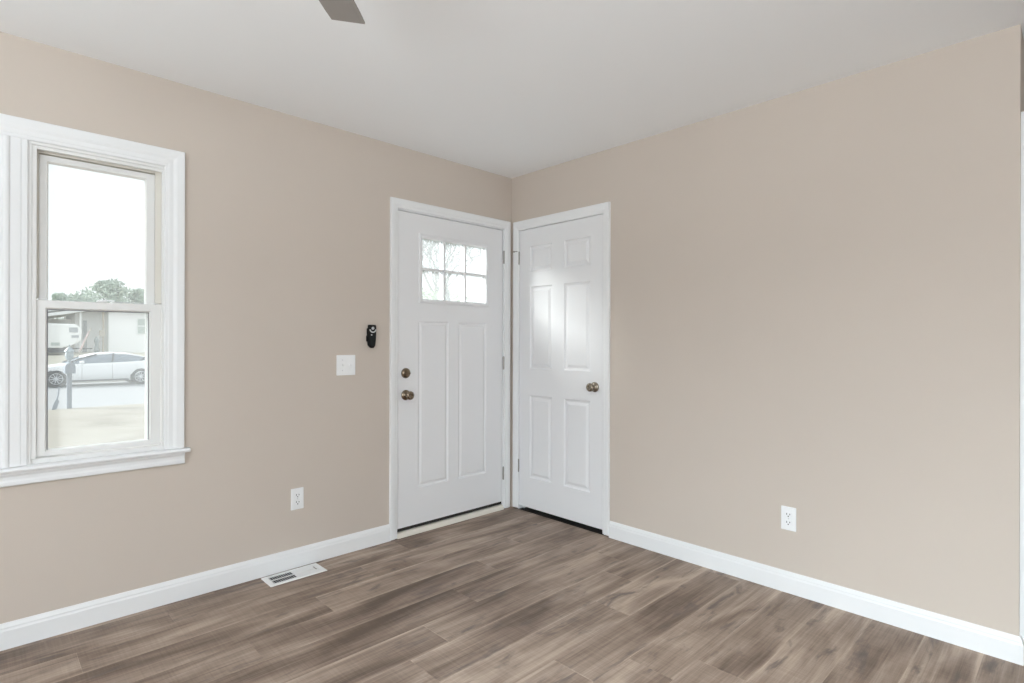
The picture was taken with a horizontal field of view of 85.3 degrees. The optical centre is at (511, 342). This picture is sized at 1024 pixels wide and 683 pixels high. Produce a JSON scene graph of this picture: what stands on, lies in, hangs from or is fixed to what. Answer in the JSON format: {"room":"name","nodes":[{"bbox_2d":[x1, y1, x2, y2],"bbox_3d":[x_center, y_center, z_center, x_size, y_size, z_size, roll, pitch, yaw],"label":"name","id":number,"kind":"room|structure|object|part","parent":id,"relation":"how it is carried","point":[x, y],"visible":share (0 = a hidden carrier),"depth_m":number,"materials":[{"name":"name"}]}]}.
{"room":"empty living room","nodes":[
{"label":"empty living room","id":0,"kind":"room"},
{"bbox_2d":[0,32,511,623],"bbox_3d":[-1.925,0.018,2.396,5.420,2.490,0.160,0,0,-44],"label":"wall","id":1,"kind":"structure","parent":0,"point":[287,217],"depth_m":2.83,"materials":[{"name":"beige paint"}]},
{"bbox_2d":[0,113,184,487],"bbox_3d":[-2.057,-0.165,2.247,1.266,1.470,0.170,0,0,-44],"label":"window","id":2,"kind":"structure","parent":1,"relation":"in","point":[40,155],"depth_m":2.33,"materials":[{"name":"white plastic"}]},
{"bbox_3d":[-1.828,-0.466,2.464,0.413,0.638,0.030,0,0,-44],"label":"sash","id":3,"kind":"part","parent":2,"relation":"part of","materials":[{"name":"glass"}]},
{"bbox_3d":[-1.805,0.146,2.445,0.442,0.646,0.028,0,0,-44],"label":"sash","id":4,"kind":"part","parent":2,"relation":"part of","materials":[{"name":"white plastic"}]},
{"bbox_3d":[-1.855,0.145,2.498,0.430,0.645,0.010,0,0,-44],"label":"screen frame","id":5,"kind":"part","parent":2,"relation":"part of","materials":[{"name":"white plastic"}]},
{"bbox_2d":[0,447,190,474],"bbox_3d":[-2.003,0.505,2.189,1.303,0.020,0.052,0,0,-44],"label":"window sill","id":6,"kind":"structure","parent":1,"relation":"attached to","point":[66,463],"depth_m":2.37,"materials":[{"name":"white paint"}]},
{"bbox_2d":[0,524,389,650],"bbox_3d":[-2.283,1.161,1.932,4.266,0.102,0.014,0,0,-44],"label":"baseboard","id":7,"kind":"structure","parent":1,"relation":"attached to","point":[19,632],"depth_m":2.60,"materials":[{"name":"white paint"}]},
{"bbox_2d":[291,487,303,509],"bbox_3d":[-1.164,0.846,3.015,0.070,0.115,0.009,0,0,-44],"label":"wall outlet","id":8,"kind":"object","parent":1,"relation":"attached to","point":[297,494],"visible":1,"depth_m":3.01,"materials":[{"name":"white plastic"}]},
{"bbox_2d":[336,355,354,375],"bbox_3d":[-0.955,0.129,3.208,0.117,0.117,0.018,0,0,-44],"label":"light switch","id":9,"kind":"object","parent":1,"relation":"attached to","point":[345,364],"visible":1,"depth_m":3.21,"materials":[{"name":"white plastic"}]},
{"bbox_2d":[397,210,504,538],"bbox_3d":[-0.418,0.196,3.802,0.916,2.041,0.211,0,0,-44],"label":"door","id":10,"kind":"structure","parent":1,"relation":"in","point":[450,470],"depth_m":3.73,"materials":[{"name":"white paint"}]},
{"bbox_3d":[-0.648,0.329,3.478,0.065,0.065,0.064,0,0,-44],"label":"knob","id":11,"kind":"part","parent":10,"relation":"part of","materials":[{"name":"gold metal"}]},
{"bbox_3d":[-0.413,-0.479,3.804,0.598,0.446,0.024,0,0,-44],"label":"lite frame","id":12,"kind":"part","parent":10,"relation":"part of","materials":[{"name":"glass"}]},
{"bbox_3d":[-0.389,-0.479,3.779,0.598,0.446,0.034,0,0,-44],"label":"lite frame","id":13,"kind":"part","parent":10,"relation":"part of","materials":[{"name":"glass"}]},
{"bbox_2d":[389,197,610,540],"bbox_3d":[-0.090,0.162,3.537,1.121,2.112,1.048,0,0,-44],"label":"door frame","id":14,"kind":"structure","parent":1,"relation":"attached to","point":[395,203],"depth_m":3.60,"materials":[{"name":"white paint"}]},
{"bbox_3d":[-0.844,-0.031,3.318,0.056,0.112,0.014,0,0,-44],"label":"remote holder","id":15,"kind":"object","parent":1,"relation":"attached to","visible":0},
{"bbox_2d":[368,325,375,347],"bbox_3d":[-0.832,-0.037,3.310,0.051,0.140,0.021,0,0,-44],"label":"remote","id":16,"kind":"object","parent":15,"relation":"attached to","point":[371,328],"visible":1,"depth_m":3.30,"materials":[{"name":"black plastic"}]},
{"bbox_2d":[0,0,1023,178],"bbox_3d":[1.146,-1.279,1.292,8.600,0.120,6.010,0,0,-44],"label":"ceiling","id":17,"kind":"structure","parent":0,"point":[511,89],"depth_m":2.35,"materials":[{"name":"white paint"}]},
{"bbox_2d":[319,0,364,23],"bbox_3d":[-0.526,-1.013,0.974,1.275,0.421,1.285,0,0,-44],"label":"ceiling fan","id":18,"kind":"object","parent":17,"relation":"hanging from","point":[340,10],"visible":1,"depth_m":1.62,"materials":[{"name":"silver metal"}]},
{"bbox_2d":[0,506,1023,682],"bbox_3d":[1.172,1.245,1.330,8.400,0.052,5.720,0,0,-44],"label":"floor","id":19,"kind":"structure","parent":0,"point":[510,594],"depth_m":2.35,"materials":[{"name":"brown laminate"}]},
{"bbox_2d":[261,563,326,586],"bbox_3d":[-1.138,1.212,2.912,0.296,0.005,0.136,0,0,-44],"label":"floor vent","id":20,"kind":"object","parent":19,"relation":"in","point":[308,570],"visible":1,"depth_m":2.90,"materials":[{"name":"white metal"}]},
{"bbox_2d":[269,565,319,582],"bbox_3d":[-1.138,1.212,2.912,0.244,0.004,0.092,0,0,-44],"label":"grille","id":21,"kind":"object","parent":20,"relation":"attached to","point":[297,573],"depth_m":2.91,"materials":[{"name":"white metal"}]},
{"bbox_2d":[511,24,1021,635],"bbox_3d":[0.997,0.025,3.159,0.084,2.490,2.800,0,0,-44],"label":"wall","id":22,"kind":"structure","parent":0,"point":[815,291],"depth_m":2.59,"materials":[{"name":"beige paint"}]},
{"bbox_2d":[513,214,602,528],"bbox_3d":[0.294,0.185,3.809,0.099,2.006,0.804,0,0,-44],"label":"door","id":23,"kind":"structure","parent":22,"relation":"in","point":[560,461],"depth_m":3.78,"materials":[{"name":"white paint"}]},
{"bbox_3d":[0.511,0.285,3.559,0.064,0.065,0.065,0,0,-44],"label":"knob","id":24,"kind":"part","parent":23,"relation":"part of","materials":[{"name":"brown metal"}]},
{"bbox_2d":[781,505,795,531],"bbox_3d":[1.353,0.861,2.720,0.009,0.115,0.070,0,0,-44],"label":"wall outlet","id":25,"kind":"object","parent":22,"relation":"attached to","point":[788,514],"visible":1,"depth_m":2.72,"materials":[{"name":"white plastic"}]},
{"bbox_2d":[785,519,791,525],"bbox_3d":[1.351,0.880,2.718,0.002,0.027,0.034,0,0,-44],"label":"receptacle","id":26,"kind":"object","parent":25,"relation":"attached to","point":[788,522],"depth_m":2.72,"materials":[{"name":"grey plastic"}]},
{"bbox_2d":[785,512,791,517],"bbox_3d":[1.351,0.841,2.718,0.002,0.027,0.034,0,0,-44],"label":"receptacle","id":27,"kind":"object","parent":25,"relation":"attached to","point":[787,514],"depth_m":2.72,"materials":[{"name":"grey plastic"}]},
{"bbox_2d":[609,521,1023,665],"bbox_3d":[1.275,1.170,2.797,0.014,0.102,1.915,0,0,-44],"label":"baseboard","id":28,"kind":"structure","parent":22,"relation":"attached to","point":[985,640],"depth_m":2.54,"materials":[{"name":"white paint"}]},
{"bbox_2d":[1022,33,1023,111],"bbox_3d":[3.042,0.031,3.272,3.016,2.490,0.120,0,0,-44],"label":"wall","id":29,"kind":"structure","parent":0,"point":[1022,33],"depth_m":2.19,"materials":[{"name":"beige paint"}]},
{"bbox_2d":[1019,111,1023,640],"bbox_3d":[2.281,0.167,2.441,0.888,2.107,0.018,0,0,-44],"label":"door frame","id":30,"kind":"structure","parent":29,"relation":"attached to","point":[1021,612],"depth_m":2.13,"materials":[{"name":"white paint"}]},
{"label":"outside","id":31,"kind":"structure","parent":0,"visible":0},
{"bbox_2d":[48,403,144,448],"bbox_3d":[-1.953,1.742,13.347,90.000,0.100,15.550,0,0,-44],"label":"lawn","id":32,"kind":"structure","parent":31,"point":[71,427],"depth_m":11.43,"materials":[{"name":"plant"}]},
{"bbox_2d":[52,387,59,409],"bbox_3d":[-11.575,1.426,14.099,0.168,0.582,0.044,0,0,-44],"label":"stake","id":33,"kind":"object","parent":32,"relation":"on","point":[56,402],"visible":0.92,"depth_m":14.10,"materials":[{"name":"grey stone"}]},
{"bbox_2d":[63,345,75,408],"bbox_3d":[-11.441,0.892,14.366,0.230,1.690,0.480,0,0,-44],"label":"mailbox","id":34,"kind":"object","parent":32,"relation":"on","point":[69,368],"visible":0.87,"depth_m":14.31,"materials":[{"name":"grey metal"}]},
{"bbox_3d":[-11.442,1.222,14.366,0.100,1.030,0.100,0,0,-44],"label":"post","id":35,"kind":"part","parent":34,"relation":"part of","materials":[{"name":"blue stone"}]},
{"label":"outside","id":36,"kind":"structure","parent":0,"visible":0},
{"bbox_2d":[48,381,144,409],"bbox_3d":[-11.799,1.932,23.545,90.000,0.200,12.900,0,0,-44],"label":"street","id":37,"kind":"structure","parent":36,"point":[93,394],"depth_m":19.58,"materials":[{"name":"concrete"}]},
{"bbox_2d":[48,352,144,387],"bbox_3d":[-18.052,1.120,24.178,4.850,1.460,2.150,0,0,-44],"label":"car","id":38,"kind":"object","parent":37,"relation":"on","point":[98,366],"visible":0.84,"depth_m":23.66,"materials":[{"name":"white paint"}]},
{"bbox_3d":[-17.421,1.582,23.517,2.000,0.070,0.024,0,0,-44],"label":"sill trim","id":39,"kind":"part","parent":38,"relation":"part of","materials":[{"name":"grey"}]},
{"bbox_2d":[72,380,124,382],"bbox_3d":[-16.348,1.859,28.257,90.000,0.320,0.200,0,0,-44],"label":"kerb","id":40,"kind":"object","parent":37,"relation":"on","point":[116,380],"depth_m":25.54,"materials":[{"name":"grey concrete"}]},
{"bbox_2d":[422,240,460,300],"bbox_3d":[-5.440,-4.647,35.343,5.768,13.194,7.968,0,0,6],"label":"bare tree","id":41,"kind":"object","parent":37,"relation":"on","point":[447,295],"visible":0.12,"depth_m":35.94,"materials":[{"name":"grey plant"}]},
{"bbox_2d":[422,240,480,299],"bbox_3d":[-5.104,-2.784,28.727,9.612,9.509,4.854,0,0,15],"label":"bare tree","id":42,"kind":"object","parent":37,"relation":"on","point":[433,243],"visible":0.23,"depth_m":28.43,"materials":[{"name":"grey plant"}]},
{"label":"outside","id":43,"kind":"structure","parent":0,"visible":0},
{"bbox_2d":[48,352,144,364],"bbox_3d":[-47.840,0.908,75.274,150.000,1.435,111.200,0,0,-44],"label":"yard","id":44,"kind":"structure","parent":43,"point":[53,358],"depth_m":27.97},
{"bbox_2d":[48,323,92,352],"bbox_3d":[-24.375,-0.202,28.342,4.800,1.630,1.820,0,0,-44],"label":"trailer","id":45,"kind":"object","parent":44,"relation":"on","point":[60,336],"visible":0.21,"depth_m":28.43,"materials":[{"name":"white metal"}]},
{"bbox_2d":[51,342,59,345],"bbox_3d":[-23.193,0.066,28.232,0.350,0.160,0.018,0,0,-44],"label":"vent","id":46,"kind":"object","parent":45,"relation":"attached to","point":[52,343],"depth_m":28.23,"materials":[{"name":"grey"}]},
{"bbox_2d":[52,292,98,318],"bbox_3d":[-32.725,-1.568,42.060,3.761,4.435,3.190,0,0,-44],"label":"tree","id":47,"kind":"object","parent":44,"relation":"on","point":[62,296],"visible":0.28,"depth_m":41.45,"materials":[{"name":"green plant"}]},
{"bbox_2d":[78,329,90,355],"bbox_3d":[-22.008,-0.035,28.622,0.574,1.462,0.046,0,0,-44],"label":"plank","id":48,"kind":"object","parent":44,"relation":"on","point":[88,332],"visible":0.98,"depth_m":28.61,"materials":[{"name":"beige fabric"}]},
{"bbox_2d":[94,336,98,352],"bbox_3d":[-23.101,0.117,30.908,0.300,0.950,0.300,0,0,-44],"label":"planter","id":49,"kind":"object","parent":44,"relation":"on","point":[96,340],"visible":0.85,"depth_m":30.84,"materials":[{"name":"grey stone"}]},
{"bbox_2d":[48,302,156,352],"bbox_3d":[-25.799,-0.876,34.382,20.100,3.050,8.250,0,0,-44],"label":"house","id":50,"kind":"structure","parent":44,"relation":"on","point":[115,331],"depth_m":32.38,"materials":[{"name":"white"}]},
{"bbox_3d":[-23.980,-0.546,30.884,0.090,2.400,0.090,0,0,-44],"label":"porch post","id":51,"kind":"part","parent":50,"relation":"part of","materials":[{"name":"white wood"}]},
{"bbox_3d":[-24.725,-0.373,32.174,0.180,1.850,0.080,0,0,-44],"label":"door","id":52,"kind":"part","parent":50,"relation":"part of","materials":[{"name":"grey paint"}]},
{"bbox_3d":[-23.239,-0.544,31.600,0.090,2.400,0.090,0,0,-44],"label":"porch post","id":53,"kind":"part","parent":50,"relation":"part of","materials":[{"name":"beige wood"}]},
{"bbox_3d":[-21.904,-0.970,32.939,0.460,0.860,0.014,0,0,-44],"label":"pane","id":54,"kind":"part","parent":50,"relation":"part of","materials":[{"name":"grey glass"}]},
{"bbox_2d":[68,278,143,302],"bbox_3d":[-37.085,-2.702,51.688,7.580,6.668,5.194,0,0,-44],"label":"tree","id":55,"kind":"object","parent":44,"relation":"on","point":[106,288],"visible":0.41,"depth_m":51.19,"materials":[{"name":"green plant"}]},
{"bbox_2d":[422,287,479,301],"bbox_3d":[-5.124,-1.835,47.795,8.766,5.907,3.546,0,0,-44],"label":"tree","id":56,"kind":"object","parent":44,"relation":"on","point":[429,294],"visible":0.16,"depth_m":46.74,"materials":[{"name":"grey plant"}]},
{"bbox_2d":[422,242,479,298],"bbox_3d":[-8.194,-8.403,60.739,17.076,18.803,6.357,0,0,-5],"label":"bare tree","id":57,"kind":"object","parent":44,"relation":"on","point":[454,268],"visible":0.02,"depth_m":60.20,"materials":[{"name":"grey plant"}]}
]}

